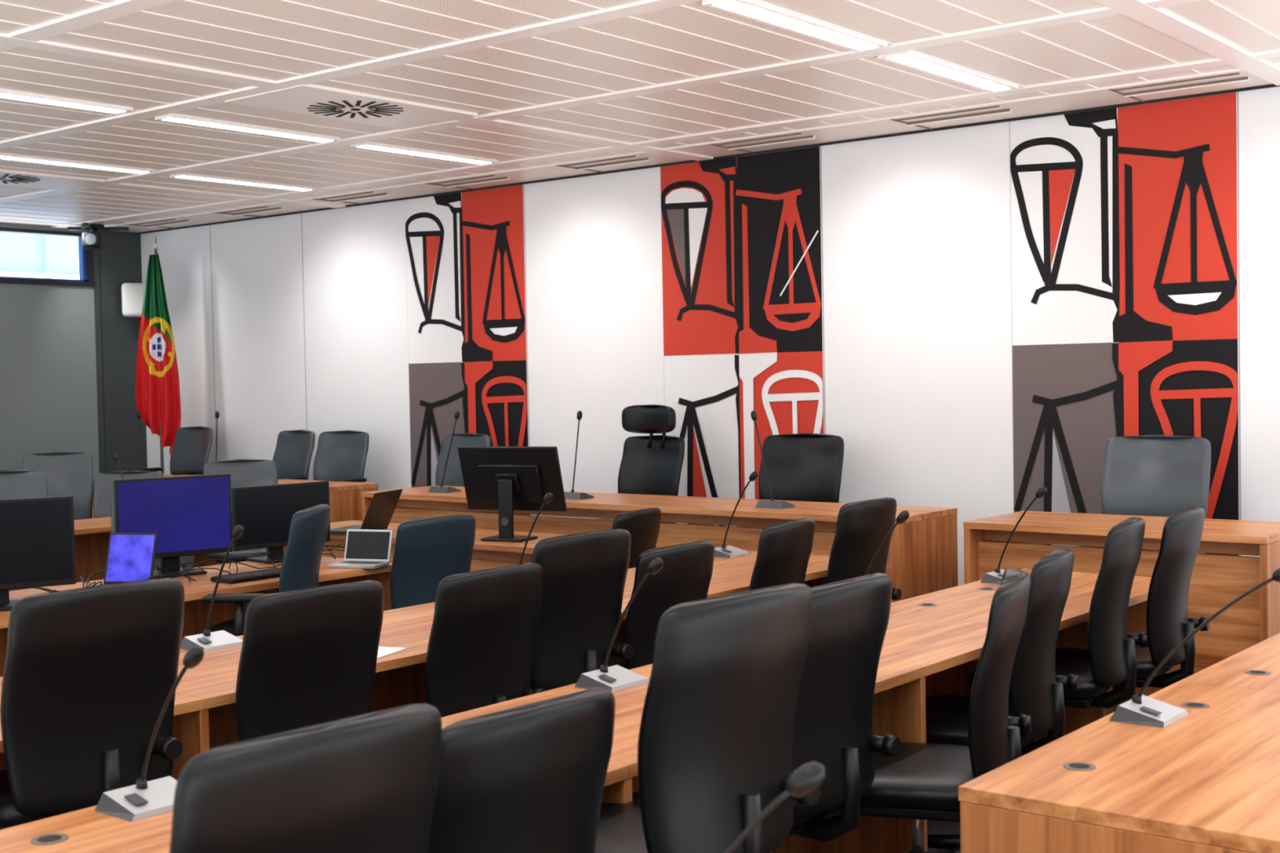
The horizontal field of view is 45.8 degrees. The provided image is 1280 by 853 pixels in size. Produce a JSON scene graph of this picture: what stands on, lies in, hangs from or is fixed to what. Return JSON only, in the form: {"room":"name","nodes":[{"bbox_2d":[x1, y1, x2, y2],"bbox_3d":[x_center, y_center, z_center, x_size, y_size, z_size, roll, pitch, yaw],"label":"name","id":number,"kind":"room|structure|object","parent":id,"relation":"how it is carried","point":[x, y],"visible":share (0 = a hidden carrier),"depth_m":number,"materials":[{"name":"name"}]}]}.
{"room":"courtroom","nodes":[
{"label":"courtroom","id":0,"kind":"room"},
{"bbox_2d":[0,222,147,475],"bbox_3d":[-7.195,-0.171,10.108,0.156,3.155,8.741,0,2,39],"label":"wall","id":1,"kind":"structure","parent":0,"point":[68,354],"depth_m":12.94,"materials":[{"name":"grey paint"}]},
{"bbox_2d":[0,226,95,287],"bbox_3d":[-6.087,-1.356,11.425,0.120,0.460,4.275,0,2,39],"label":"window","id":2,"kind":"structure","parent":1,"relation":"in","point":[86,255],"depth_m":12.86,"materials":[{"name":"black"}]},
{"bbox_2d":[121,283,145,316],"bbox_3d":[-4.421,-1.104,13.230,0.200,0.290,0.210,-2,2,-20],"label":"wall speaker","id":3,"kind":"object","parent":1,"relation":"attached to","point":[132,294],"visible":0.77,"depth_m":13.13,"materials":[{"name":"white plastic"}]},
{"bbox_2d":[0,0,1279,234],"bbox_3d":[-2.248,-1.585,6.063,12.920,0.156,8.741,0,2,39],"label":"ceiling","id":4,"kind":"structure","parent":0,"point":[557,89],"depth_m":6.93,"materials":[{"name":"beige metal"}]},
{"bbox_2d":[0,168,105,190],"bbox_3d":[-4.094,-1.596,9.704,0.580,0.018,1.120,0,2,39],"label":"air diffuser","id":5,"kind":"object","parent":4,"relation":"in","point":[7,177],"depth_m":9.86,"materials":[{"name":"white metal"}]},
{"bbox_2d":[0,88,133,114],"bbox_3d":[-2.881,-1.536,7.049,0.150,0.018,1.080,0,2,39],"label":"recessed light","id":6,"kind":"object","parent":4,"relation":"in","point":[6,94],"visible":1,"depth_m":7.18,"materials":[{"name":"white plastic"}]},
{"bbox_2d":[0,152,155,173],"bbox_3d":[-3.436,-1.593,9.182,0.150,0.018,1.030,0,2,39],"label":"recessed light","id":7,"kind":"object","parent":4,"relation":"in","point":[5,156],"visible":1,"depth_m":9.15,"materials":[{"name":"white plastic"}]},
{"bbox_2d":[67,222,128,248],"bbox_3d":[-4.482,-1.576,12.467,0.480,0.195,0.470,-1,2,-11],"label":"security camera","id":8,"kind":"object","parent":4,"relation":"attached to","point":[92,239],"visible":1,"depth_m":12.50,"materials":[{"name":"black plastic"}]},
{"bbox_2d":[169,172,316,191],"bbox_3d":[-2.644,-1.638,10.167,0.150,0.018,1.080,0,2,39],"label":"recessed light","id":9,"kind":"object","parent":4,"relation":"in","point":[182,175],"visible":1,"depth_m":10.10,"materials":[{"name":"white plastic"}]},
{"bbox_2d":[155,113,340,142],"bbox_3d":[-2.066,-1.582,8.061,0.150,0.018,1.080,0,2,39],"label":"recessed light","id":10,"kind":"object","parent":4,"relation":"in","point":[172,117],"visible":0.96,"depth_m":7.99,"materials":[{"name":"white plastic"}]},
{"bbox_2d":[225,83,477,128],"bbox_3d":[-1.407,-1.576,7.493,0.580,0.018,1.120,0,2,39],"label":"air diffuser","id":11,"kind":"object","parent":4,"relation":"in","point":[313,100],"depth_m":7.42,"materials":[{"name":"white metal"}]},
{"bbox_2d":[350,141,497,164],"bbox_3d":[-1.274,-1.628,9.046,0.150,0.018,1.050,0,2,39],"label":"recessed light","id":12,"kind":"object","parent":4,"relation":"in","point":[366,145],"visible":1,"depth_m":8.98,"materials":[{"name":"white plastic"}]},
{"bbox_2d":[702,0,887,51],"bbox_3d":[0.625,-1.564,5.903,0.150,0.018,1.090,0,2,39],"label":"recessed light","id":13,"kind":"object","parent":4,"relation":"in","point":[752,10],"visible":1,"depth_m":5.84,"materials":[{"name":"white plastic"}]},
{"bbox_2d":[877,49,1018,92],"bbox_3d":[1.418,-1.610,6.888,0.150,0.018,1.080,0,2,39],"label":"recessed light","id":14,"kind":"object","parent":4,"relation":"in","point":[908,59],"visible":1,"depth_m":6.82,"materials":[{"name":"white plastic"}]},
{"bbox_2d":[140,86,1279,586],"bbox_3d":[0.560,-0.297,9.567,12.920,3.155,0.160,0,2,39],"label":"wall","id":15,"kind":"structure","parent":0,"point":[294,322],"depth_m":9.04,"materials":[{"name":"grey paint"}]},
{"bbox_2d":[927,820,960,852],"bbox_3d":[-2.145,1.487,6.219,12.920,0.100,8.891,0,2,39],"label":"floor","id":16,"kind":"structure","parent":0,"point":[934,827],"depth_m":5.29,"materials":[{"name":"grey carpet"}]},
{"bbox_2d":[0,470,48,499],"bbox_3d":[-3.511,0.823,8.424,0.622,1.138,0.620,-2,2,-26],"label":"office chair","id":17,"kind":"object","parent":16,"relation":"on","point":[14,484],"visible":0.25,"depth_m":8.67,"materials":[{"name":"grey leather"}]},
{"bbox_2d":[21,451,93,519],"bbox_3d":[-3.983,0.762,10.339,0.622,1.158,0.620,-2,2,-16],"label":"office chair","id":18,"kind":"object","parent":16,"relation":"on","point":[68,473],"visible":0.29,"depth_m":10.55,"materials":[{"name":"grey leather"}]},
{"bbox_2d":[0,578,184,830],"bbox_3d":[-1.489,0.939,3.885,0.620,1.118,0.622,1,2,41],"label":"office chair","id":19,"kind":"object","parent":16,"relation":"on","point":[90,673],"visible":0.77,"depth_m":3.65,"materials":[{"name":"black leather"}]},
{"bbox_2d":[93,470,163,518],"bbox_3d":[-3.482,0.823,10.325,0.622,1.018,0.620,-2,2,-16],"label":"office chair","id":20,"kind":"object","parent":16,"relation":"on","point":[104,482],"visible":0.2,"depth_m":10.48,"materials":[{"name":"grey leather"}]},
{"bbox_2d":[74,516,230,582],"bbox_3d":[-3.810,1.004,9.115,0.650,0.745,2.750,0,2,39],"label":"conference table","id":21,"kind":"object","parent":16,"relation":"on","point":[91,535],"visible":0.02,"depth_m":9.83,"materials":[{"name":"brown wood"}]},
{"bbox_2d":[112,453,124,479],"bbox_3d":[-3.302,0.388,9.737,0.277,0.426,0.170,0,2,39],"label":"gooseneck microphone","id":22,"kind":"object","parent":21,"relation":"on","point":[115,457],"visible":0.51,"depth_m":9.79,"materials":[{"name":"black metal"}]},
{"bbox_2d":[111,493,194,570],"bbox_3d":[-2.797,0.869,8.768,0.622,0.998,0.620,-2,2,-21],"label":"office chair","id":23,"kind":"object","parent":16,"relation":"on","point":[184,559],"visible":0.05,"depth_m":8.96,"materials":[{"name":"grey leather"}]},
{"bbox_2d":[0,556,392,677],"bbox_3d":[-2.319,1.067,6.230,0.750,0.745,2.920,0,2,39],"label":"conference table","id":24,"kind":"object","parent":16,"relation":"on","point":[196,611],"visible":0.09,"depth_m":6.95,"materials":[{"name":"brown wood"}]},
{"bbox_2d":[0,495,75,611],"bbox_3d":[-2.500,0.495,5.891,0.560,0.425,0.200,-2,2,-31],"label":"computer monitor","id":25,"kind":"object","parent":24,"relation":"on","point":[37,540],"visible":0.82,"depth_m":5.92,"materials":[{"name":"black plastic"}]},
{"bbox_2d":[87,532,157,587],"bbox_3d":[-2.197,0.573,6.349,0.230,0.228,0.280,-1,2,15],"label":"laptop","id":26,"kind":"object","parent":24,"relation":"on","point":[131,557],"visible":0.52,"depth_m":6.45,"materials":[{"name":"black plastic"}]},
{"bbox_2d":[113,473,232,578],"bbox_3d":[-2.118,0.448,6.848,0.530,0.445,0.200,-2,2,-37],"label":"computer monitor","id":27,"kind":"object","parent":24,"relation":"on","point":[189,515],"visible":0.77,"depth_m":6.82,"materials":[{"name":"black plastic"}]},
{"bbox_2d":[31,543,345,592],"bbox_3d":[-1.950,0.639,6.760,0.489,0.056,1.992,0,2,39],"label":"cable","id":28,"kind":"object","parent":24,"relation":"on","point":[187,570],"visible":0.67,"depth_m":6.64,"materials":[{"name":"black plastic"}]},
{"bbox_2d":[210,567,280,583],"bbox_3d":[-1.671,0.654,6.704,0.150,0.023,0.440,0,2,39],"label":"keyboard","id":29,"kind":"object","parent":24,"relation":"on","point":[264,574],"visible":0.72,"depth_m":6.60,"materials":[{"name":"black plastic"}]},
{"bbox_2d":[231,480,330,563],"bbox_3d":[-1.756,0.463,7.347,0.200,0.370,0.530,1,3,45],"label":"computer monitor","id":30,"kind":"object","parent":24,"relation":"on","point":[265,513],"visible":0.82,"depth_m":7.26,"materials":[{"name":"black plastic"}]},
{"bbox_2d":[328,528,392,568],"bbox_3d":[-1.299,0.568,7.042,0.240,0.160,0.192,0,2,19],"label":"laptop","id":31,"kind":"object","parent":24,"relation":"on","point":[364,548],"visible":1,"depth_m":7.09,"materials":[{"name":"silver metal"}]},
{"bbox_2d":[203,458,278,563],"bbox_3d":[-2.517,0.778,9.610,0.622,1.118,0.620,-2,2,-16],"label":"office chair","id":32,"kind":"object","parent":16,"relation":"on","point":[242,472],"visible":0.34,"depth_m":9.83,"materials":[{"name":"grey leather"}]},
{"bbox_2d":[195,504,330,636],"bbox_3d":[-1.638,0.880,6.495,0.620,1.078,0.645,-1,2,4],"label":"office chair","id":33,"kind":"object","parent":16,"relation":"on","point":[308,527],"visible":0.39,"depth_m":6.29,"materials":[{"name":"blue leather"}]},
{"bbox_2d":[168,703,442,852],"bbox_3d":[-0.633,0.976,2.380,0.620,1.108,0.622,1,2,42],"label":"office chair","id":34,"kind":"object","parent":16,"relation":"on","point":[368,783],"visible":1,"depth_m":2.14,"materials":[{"name":"black leather"}]},
{"bbox_2d":[235,580,384,742],"bbox_3d":[-1.065,0.955,4.396,0.620,1.038,0.622,1,2,42],"label":"office chair","id":35,"kind":"object","parent":16,"relation":"on","point":[308,656],"visible":0.47,"depth_m":4.16,"materials":[{"name":"black leather"}]},
{"bbox_2d":[0,550,829,780],"bbox_3d":[-1.136,1.089,4.804,0.780,0.748,6.180,0,2,39],"label":"conference table","id":36,"kind":"object","parent":16,"relation":"on","point":[205,719],"visible":0.09,"depth_m":5.03,"materials":[{"name":"brown wood"}]},
{"bbox_2d":[180,524,244,652],"bbox_3d":[-1.356,0.515,4.903,0.239,0.405,0.170,0,2,39],"label":"gooseneck microphone","id":37,"kind":"object","parent":36,"relation":"on","point":[208,641],"visible":0.99,"depth_m":4.91,"materials":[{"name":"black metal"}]},
{"bbox_2d":[377,646,407,658],"bbox_3d":[-0.895,0.714,4.734,0.210,0.002,0.297,0,2,22],"label":"paper sheet","id":38,"kind":"object","parent":36,"relation":"on","point":[383,651],"visible":0.21,"depth_m":4.79,"materials":[{"name":"white paper"}]},
{"bbox_2d":[519,492,553,564],"bbox_3d":[-0.435,0.462,6.048,0.239,0.405,0.170,0,2,39],"label":"gooseneck microphone","id":39,"kind":"object","parent":36,"relation":"on","point":[548,498],"visible":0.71,"depth_m":6.01,"materials":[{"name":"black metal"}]},
{"bbox_2d":[714,471,758,558],"bbox_3d":[0.460,0.411,7.161,0.239,0.405,0.170,0,2,39],"label":"gooseneck microphone","id":40,"kind":"object","parent":36,"relation":"on","point":[729,551],"visible":1,"depth_m":7.15,"materials":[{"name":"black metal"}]},
{"bbox_2d":[283,520,565,571],"bbox_3d":[-1.127,0.972,8.541,2.150,0.745,0.580,0,2,39],"label":"desk","id":41,"kind":"object","parent":16,"relation":"on","point":[500,550],"visible":0.08,"depth_m":8.10,"materials":[{"name":"brown wood"}]},
{"bbox_2d":[330,488,403,533],"bbox_3d":[-1.589,0.485,8.694,0.344,0.233,0.330,0,2,19],"label":"laptop","id":42,"kind":"object","parent":41,"relation":"on","point":[381,508],"visible":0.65,"depth_m":8.65,"materials":[{"name":"black plastic"}]},
{"bbox_2d":[457,446,566,542],"bbox_3d":[-0.703,0.356,8.083,0.600,0.500,0.200,0,2,25],"label":"computer monitor","id":43,"kind":"object","parent":41,"relation":"on","point":[504,479],"visible":0.98,"depth_m":8.06,"materials":[{"name":"black plastic"}]},
{"bbox_2d":[390,514,475,609],"bbox_3d":[-1.102,0.898,7.189,0.620,0.978,0.622,1,2,43],"label":"office chair","id":44,"kind":"object","parent":16,"relation":"on","point":[428,551],"visible":0.34,"depth_m":6.93,"materials":[{"name":"blue leather"}]},
{"bbox_2d":[425,562,546,717],"bbox_3d":[-0.636,0.942,4.897,0.620,1.018,0.622,0,2,39],"label":"office chair","id":45,"kind":"object","parent":16,"relation":"on","point":[482,640],"visible":0.42,"depth_m":4.66,"materials":[{"name":"black leather"}]},
{"bbox_2d":[427,688,615,852],"bbox_3d":[-0.372,0.999,2.912,0.620,1.018,0.622,1,2,41],"label":"office chair","id":46,"kind":"object","parent":16,"relation":"on","point":[529,778],"visible":0.96,"depth_m":2.67,"materials":[{"name":"black leather"}]},
{"bbox_2d":[531,528,634,690],"bbox_3d":[-0.356,0.892,5.356,0.620,1.078,0.622,1,2,43],"label":"office chair","id":47,"kind":"object","parent":16,"relation":"on","point":[585,574],"visible":0.48,"depth_m":5.12,"materials":[{"name":"black leather"}]},
{"bbox_2d":[0,568,1180,852],"bbox_3d":[-0.004,1.097,3.906,0.690,0.748,6.200,0,2,39],"label":"conference table","id":48,"kind":"object","parent":16,"relation":"on","point":[934,642],"visible":0.23,"depth_m":4.46,"materials":[{"name":"brown wood"}]},
{"bbox_2d":[94,645,204,822],"bbox_3d":[-0.948,0.598,3.025,0.251,0.343,0.170,0,2,39],"label":"gooseneck microphone","id":49,"kind":"object","parent":48,"relation":"on","point":[144,799],"visible":0.99,"depth_m":3.02,"materials":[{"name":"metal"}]},
{"bbox_2d":[574,557,663,692],"bbox_3d":[-0.034,0.535,4.161,0.250,0.363,0.170,0,2,39],"label":"gooseneck microphone","id":50,"kind":"object","parent":48,"relation":"on","point":[614,678],"visible":1,"depth_m":4.17,"materials":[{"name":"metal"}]},
{"bbox_2d":[864,510,909,617],"bbox_3d":[0.818,0.476,5.220,0.250,0.384,0.170,0,2,39],"label":"gooseneck microphone","id":51,"kind":"object","parent":48,"relation":"on","point":[904,515],"visible":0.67,"depth_m":5.17,"materials":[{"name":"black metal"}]},
{"bbox_2d":[980,486,1047,584],"bbox_3d":[1.519,0.433,6.092,0.250,0.389,0.170,0,2,39],"label":"gooseneck microphone","id":52,"kind":"object","parent":48,"relation":"on","point":[993,577],"visible":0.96,"depth_m":6.09,"materials":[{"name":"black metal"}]},
{"bbox_2d":[612,507,661,568],"bbox_3d":[-0.212,0.883,7.782,0.620,0.938,0.622,0,2,29],"label":"office chair","id":53,"kind":"object","parent":16,"relation":"on","point":[643,526],"visible":0.23,"depth_m":7.58,"materials":[{"name":"black leather"}]},
{"bbox_2d":[620,540,714,670],"bbox_3d":[-0.047,0.917,5.646,0.620,0.998,0.622,0,2,37],"label":"office chair","id":54,"kind":"object","parent":16,"relation":"on","point":[685,575],"visible":0.23,"depth_m":5.37,"materials":[{"name":"black leather"}]},
{"bbox_2d":[595,583,820,852],"bbox_3d":[0.037,0.905,3.196,0.620,1.173,0.622,1,3,44],"label":"office chair","id":55,"kind":"object","parent":16,"relation":"on","point":[715,737],"visible":0.9,"depth_m":2.95,"materials":[{"name":"black leather"}]},
{"bbox_2d":[637,573,901,852],"bbox_3d":[0.306,0.914,3.804,0.620,1.108,0.622,0,2,39],"label":"office chair","id":56,"kind":"object","parent":16,"relation":"on","point":[833,726],"visible":0.5,"depth_m":3.60,"materials":[{"name":"black leather"}]},
{"bbox_2d":[748,518,814,591],"bbox_3d":[0.396,0.881,6.210,0.620,1.018,0.622,0,2,31],"label":"office chair","id":57,"kind":"object","parent":16,"relation":"on","point":[784,549],"visible":0.3,"depth_m":5.95,"materials":[{"name":"black leather"}]},
{"bbox_2d":[827,497,902,599],"bbox_3d":[0.813,0.837,6.732,0.620,1.058,0.622,0,2,39],"label":"office chair","id":58,"kind":"object","parent":16,"relation":"on","point":[862,526],"visible":0.36,"depth_m":6.46,"materials":[{"name":"black leather"}]},
{"bbox_2d":[859,568,1031,852],"bbox_3d":[0.737,0.920,4.076,0.620,1.063,0.622,-1,2,17],"label":"office chair","id":59,"kind":"object","parent":16,"relation":"on","point":[921,784],"visible":0.7,"depth_m":3.87,"materials":[{"name":"black leather"}]},
{"bbox_2d":[925,547,1079,852],"bbox_3d":[1.046,0.902,4.761,0.620,1.043,0.622,0,2,25],"label":"office chair","id":60,"kind":"object","parent":16,"relation":"on","point":[1037,691],"visible":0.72,"depth_m":4.55,"materials":[{"name":"black leather"}]},
{"bbox_2d":[967,517,1148,708],"bbox_3d":[1.429,0.857,5.256,0.620,1.088,0.622,0,2,27],"label":"office chair","id":61,"kind":"object","parent":16,"relation":"on","point":[1111,661],"visible":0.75,"depth_m":5.01,"materials":[{"name":"black leather"}]},
{"bbox_2d":[958,633,1279,852],"bbox_3d":[1.978,1.053,4.140,0.774,0.748,3.250,0,2,39],"label":"conference table","id":62,"kind":"object","parent":16,"relation":"on","point":[1207,780],"visible":1,"depth_m":3.11,"materials":[{"name":"brown wood"}]},
{"bbox_2d":[1109,568,1279,728],"bbox_3d":[1.338,0.518,3.607,0.384,0.383,0.186,0,2,39],"label":"gooseneck microphone","id":63,"kind":"object","parent":62,"relation":"on","point":[1142,709],"visible":1,"depth_m":3.64,"materials":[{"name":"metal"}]},
{"bbox_2d":[1055,506,1209,712],"bbox_3d":[1.729,0.838,5.521,0.620,1.098,0.622,0,2,31],"label":"office chair","id":64,"kind":"object","parent":16,"relation":"on","point":[1168,624],"visible":0.58,"depth_m":5.27,"materials":[{"name":"black leather"}]},
{"bbox_3d":[-0.026,1.168,1.648,0.774,0.748,1.350,0,2,39],"label":"conference table","id":65,"kind":"object","parent":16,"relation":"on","visible":0},
{"bbox_2d":[724,761,825,852],"bbox_3d":[0.081,0.607,1.927,0.249,0.357,0.210,0,2,39],"label":"gooseneck microphone","id":66,"kind":"object","parent":65,"relation":"on","point":[809,776],"visible":1,"depth_m":1.92,"materials":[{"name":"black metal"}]},
{"bbox_3d":[0.131,1.234,8.925,12.768,0.149,1.504,0,2,39],"label":"platform","id":67,"kind":"object","parent":16,"relation":"on","visible":0},
{"bbox_2d":[135,236,181,474],"bbox_3d":[-4.013,-0.240,12.707,0.370,2.710,0.340,-1,2,0],"label":"flag","id":68,"kind":"object","parent":67,"relation":"on","point":[157,395],"visible":0.98,"depth_m":12.64,"materials":[{"name":"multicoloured fabric"}]},
{"bbox_2d":[128,426,213,475],"bbox_3d":[-3.834,0.567,12.292,0.722,1.118,0.694,1,2,41],"label":"office chair","id":69,"kind":"object","parent":67,"relation":"on","point":[192,446],"visible":0.3,"depth_m":12.48,"materials":[{"name":"grey leather"}]},
{"bbox_2d":[92,473,377,563],"bbox_3d":[-3.138,0.773,11.209,2.870,0.750,0.650,0,2,39],"label":"bench","id":70,"kind":"object","parent":67,"relation":"on","point":[345,499],"visible":0.14,"depth_m":10.37,"materials":[{"name":"brown wood"}]},
{"bbox_2d":[136,411,141,470],"bbox_3d":[-3.847,0.140,11.654,0.170,0.512,0.132,0,2,39],"label":"gooseneck microphone","id":71,"kind":"object","parent":70,"relation":"on","point":[139,414],"visible":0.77,"depth_m":11.68,"materials":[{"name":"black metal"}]},
{"bbox_2d":[214,411,219,461],"bbox_3d":[-3.068,0.145,11.027,0.170,0.512,0.132,0,2,39],"label":"gooseneck microphone","id":72,"kind":"object","parent":70,"relation":"on","point":[216,414],"visible":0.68,"depth_m":11.06,"materials":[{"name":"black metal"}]},
{"bbox_2d":[272,429,315,479],"bbox_3d":[-2.829,0.584,11.486,0.694,1.098,0.722,-3,2,-43],"label":"office chair","id":73,"kind":"object","parent":67,"relation":"on","point":[294,450],"visible":0.26,"depth_m":11.66,"materials":[{"name":"grey leather"}]},
{"bbox_2d":[277,430,368,482],"bbox_3d":[-2.352,0.588,11.100,0.722,1.098,0.694,0,2,35],"label":"office chair","id":74,"kind":"object","parent":67,"relation":"on","point":[340,455],"visible":0.36,"depth_m":11.31,"materials":[{"name":"grey leather"}]},
{"bbox_2d":[435,432,490,512],"bbox_3d":[-1.383,0.599,10.323,0.696,1.088,0.694,1,3,45],"label":"office chair","id":75,"kind":"object","parent":67,"relation":"on","point":[453,477],"visible":0.22,"depth_m":10.56,"materials":[{"name":"grey leather"}]},
{"bbox_2d":[597,404,684,523],"bbox_3d":[-0.091,0.512,9.280,0.696,1.280,0.694,1,3,45],"label":"office chair","id":76,"kind":"object","parent":67,"relation":"on","point":[651,464],"visible":0.45,"depth_m":9.45,"materials":[{"name":"black leather"}]},
{"bbox_2d":[360,485,957,602],"bbox_3d":[-0.071,0.794,8.743,3.860,0.750,0.650,0,2,39],"label":"bench","id":77,"kind":"object","parent":67,"relation":"on","point":[922,557],"visible":0.36,"depth_m":8.06,"materials":[{"name":"brown wood"}]},
{"bbox_2d":[427,410,461,493],"bbox_3d":[-1.222,0.158,9.543,0.206,0.512,0.132,0,2,39],"label":"gooseneck microphone","id":78,"kind":"object","parent":77,"relation":"on","point":[441,489],"visible":1,"depth_m":9.51,"materials":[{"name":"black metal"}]},
{"bbox_2d":[564,410,594,499],"bbox_3d":[-0.379,0.164,8.866,0.170,0.512,0.132,0,2,39],"label":"gooseneck microphone","id":79,"kind":"object","parent":77,"relation":"on","point":[572,495],"visible":0.99,"depth_m":8.85,"materials":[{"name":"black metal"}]},
{"bbox_2d":[751,410,795,509],"bbox_3d":[0.681,0.172,8.013,0.248,0.511,0.132,0,2,39],"label":"gooseneck microphone","id":80,"kind":"object","parent":77,"relation":"on","point":[772,504],"visible":1,"depth_m":7.98,"materials":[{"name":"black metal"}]},
{"bbox_2d":[735,433,844,533],"bbox_3d":[0.809,0.604,8.559,0.696,1.108,0.694,0,2,33],"label":"office chair","id":81,"kind":"object","parent":67,"relation":"on","point":[800,467],"visible":0.33,"depth_m":8.76,"materials":[{"name":"black leather"}]},
{"bbox_2d":[963,511,1279,673],"bbox_3d":[2.243,0.810,6.882,1.360,0.750,0.650,0,2,39],"label":"desk","id":82,"kind":"object","parent":67,"relation":"on","point":[1216,580],"visible":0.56,"depth_m":6.49,"materials":[{"name":"brown wood"}]},
{"bbox_2d":[1077,434,1211,554],"bbox_3d":[2.406,0.611,7.274,0.696,1.118,0.694,0,2,36],"label":"office chair","id":83,"kind":"object","parent":67,"relation":"on","point":[1160,475],"visible":0.37,"depth_m":7.47,"materials":[{"name":"grey leather"}]},
{"label":"outside","id":84,"kind":"structure","parent":0,"visible":0},
{"bbox_2d":[0,231,79,279],"bbox_3d":[-6.760,-2.026,15.617,0.270,3.500,12.000,0,2,39],"label":"window","id":85,"kind":"structure","parent":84,"point":[21,255],"depth_m":16.01,"materials":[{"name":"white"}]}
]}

